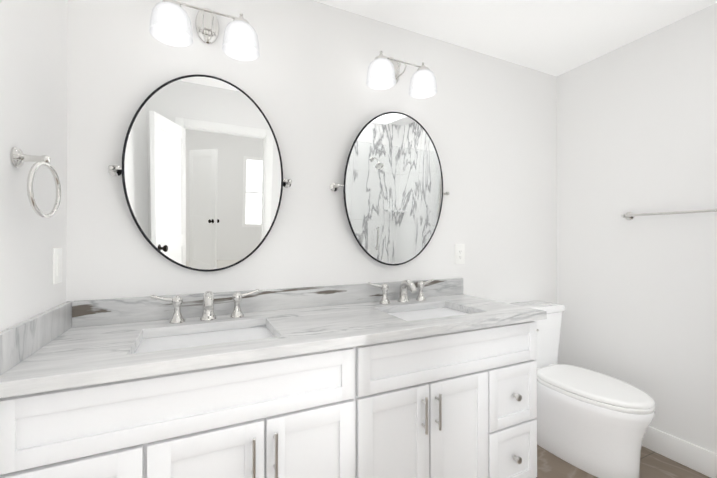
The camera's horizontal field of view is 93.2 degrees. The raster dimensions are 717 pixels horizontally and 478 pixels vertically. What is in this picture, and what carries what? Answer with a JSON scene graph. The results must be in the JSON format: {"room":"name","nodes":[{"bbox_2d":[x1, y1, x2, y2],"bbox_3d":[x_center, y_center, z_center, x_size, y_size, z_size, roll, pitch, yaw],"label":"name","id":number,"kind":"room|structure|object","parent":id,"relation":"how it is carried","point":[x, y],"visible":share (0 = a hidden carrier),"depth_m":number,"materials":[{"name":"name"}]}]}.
{"room":"bathroom","nodes":[
{"label":"bathroom","id":0,"kind":"room"},
{"bbox_2d":[0,0,67,331],"bbox_3d":[-0.659,-0.001,0.176,0.100,2.500,2.500,0,0,-25],"label":"wall","id":1,"kind":"structure","parent":0,"point":[33,69],"depth_m":1.05,"materials":[{"name":"white paint"}]},
{"bbox_2d":[10,147,60,217],"bbox_3d":[-0.933,-0.161,0.974,0.080,0.199,0.163,0,0,-25],"label":"towel ring","id":2,"kind":"object","parent":1,"relation":"attached to","point":[18,157],"visible":1,"depth_m":0.96,"materials":[{"name":"silver metal"}]},
{"bbox_2d":[53,248,61,283],"bbox_3d":[-1.097,0.097,1.238,0.008,0.128,0.076,0,0,-25],"label":"switch plate","id":3,"kind":"object","parent":1,"relation":"attached to","point":[57,265],"visible":1,"depth_m":1.22,"materials":[{"name":"white plastic"}]},
{"bbox_2d":[66,0,557,363],"bbox_3d":[0.160,0.010,1.995,3.127,2.500,0.100,0,0,-25],"label":"wall","id":4,"kind":"structure","parent":0,"point":[488,123],"depth_m":1.77,"materials":[{"name":"white paint"}]},
{"bbox_2d":[108,74,291,271],"bbox_3d":[-0.660,-0.280,1.503,0.754,0.852,0.098,0,0,-25],"label":"mirror","id":5,"kind":"object","parent":4,"relation":"attached to","point":[201,172],"visible":0.98,"depth_m":1.48,"materials":[{"name":"grey mirror"}]},
{"bbox_2d":[149,0,259,60],"bbox_3d":[-0.648,-0.940,1.459,0.430,0.223,0.194,0,0,-25],"label":"sconce","id":6,"kind":"object","parent":4,"relation":"attached to","point":[170,23],"visible":1,"depth_m":1.45,"materials":[{"name":"white glass"}]},
{"bbox_2d":[330,112,448,265],"bbox_3d":[0.208,-0.276,1.913,0.754,0.853,0.092,0,0,-25],"label":"mirror","id":7,"kind":"object","parent":4,"relation":"attached to","point":[392,186],"visible":1,"depth_m":1.89,"materials":[{"name":"grey mirror"}]},
{"bbox_2d":[366,51,437,98],"bbox_3d":[0.235,-0.937,1.872,0.430,0.223,0.194,0,0,-25],"label":"sconce","id":8,"kind":"object","parent":4,"relation":"attached to","point":[383,72],"visible":1,"depth_m":1.85,"materials":[{"name":"white glass"}]},
{"bbox_2d":[455,244,464,263],"bbox_3d":[0.648,0.096,2.163,0.076,0.128,0.008,0,0,-25],"label":"electrical outlet plate","id":9,"kind":"object","parent":4,"relation":"attached to","point":[459,253],"visible":1,"depth_m":2.16,"materials":[{"name":"white plastic"}]},
{"bbox_2d":[314,0,716,75],"bbox_3d":[0.690,-1.297,0.871,3.127,0.100,2.600,0,0,-25],"label":"ceiling","id":10,"kind":"structure","parent":0,"point":[555,37],"depth_m":1.94,"materials":[{"name":"white paint"}]},
{"bbox_2d":[536,445,709,477],"bbox_3d":[0.690,1.303,0.855,3.127,0.100,2.600,0,0,-25],"label":"floor","id":11,"kind":"structure","parent":0,"point":[653,464],"depth_m":1.86,"materials":[{"name":"wood"}]},
{"bbox_2d":[0,318,546,477],"bbox_3d":[-0.125,0.821,1.475,1.966,0.873,0.588,0,0,-25],"label":"bathroom vanity","id":12,"kind":"object","parent":11,"relation":"on","point":[431,378],"depth_m":1.17,"materials":[{"name":"white wood"}]},
{"bbox_2d":[0,294,546,393],"bbox_3d":[-0.117,0.365,1.480,1.988,0.038,0.590,0,0,-25],"label":"countertop","id":13,"kind":"structure","parent":12,"relation":"on","point":[105,349],"depth_m":1.23,"materials":[{"name":"white stone"}]},
{"bbox_2d":[136,322,271,349],"bbox_3d":[-0.550,0.456,1.253,0.499,0.171,0.360,0,0,-25],"label":"sink","id":14,"kind":"object","parent":13,"relation":"in","point":[254,329],"depth_m":1.33,"materials":[{"name":"white ceramic"}]},
{"bbox_2d":[152,290,259,321],"bbox_3d":[-0.631,0.281,1.426,0.419,0.129,0.153,0,0,-25],"label":"faucet","id":15,"kind":"object","parent":13,"relation":"on","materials":[{"name":"silver metal"}]},
{"bbox_2d":[368,279,435,305],"bbox_3d":[0.268,0.284,1.847,0.419,0.129,0.153,0,0,-25],"label":"faucet","id":16,"kind":"object","parent":13,"relation":"on","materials":[{"name":"silver metal"}]},
{"bbox_2d":[388,306,471,317],"bbox_3d":[0.348,0.459,1.674,0.500,0.171,0.360,0,0,-25],"label":"sink","id":17,"kind":"object","parent":13,"relation":"in","point":[417,311],"depth_m":1.78,"materials":[{"name":"white ceramic"}]},
{"bbox_2d":[509,300,654,477],"bbox_3d":[1.265,0.850,2.008,0.452,0.820,0.789,0,0,-25],"label":"toilet","id":18,"kind":"object","parent":11,"relation":"on","point":[594,423],"visible":0.88,"depth_m":1.83,"materials":[{"name":"white ceramic"}]},
{"bbox_2d":[557,3,716,453],"bbox_3d":[2.082,0.007,1.460,0.100,2.500,2.500,0,0,-25],"label":"wall","id":19,"kind":"structure","parent":0,"point":[637,134],"depth_m":2.05,"materials":[{"name":"white paint"}]},
{"bbox_2d":[621,209,716,219],"bbox_3d":[1.805,-0.146,1.844,0.075,0.052,0.662,0,0,-25],"label":"towel bar","id":20,"kind":"object","parent":19,"relation":"attached to","point":[628,215],"visible":1,"depth_m":1.93,"materials":[{"name":"silver metal"}]},
{"bbox_2d":[642,426,716,477],"bbox_3d":[1.818,1.192,1.881,0.013,0.135,1.499,0,0,-25],"label":"baseboard","id":21,"kind":"structure","parent":19,"relation":"attached to","point":[691,456],"depth_m":1.89,"materials":[{"name":"white paint"}]}
]}

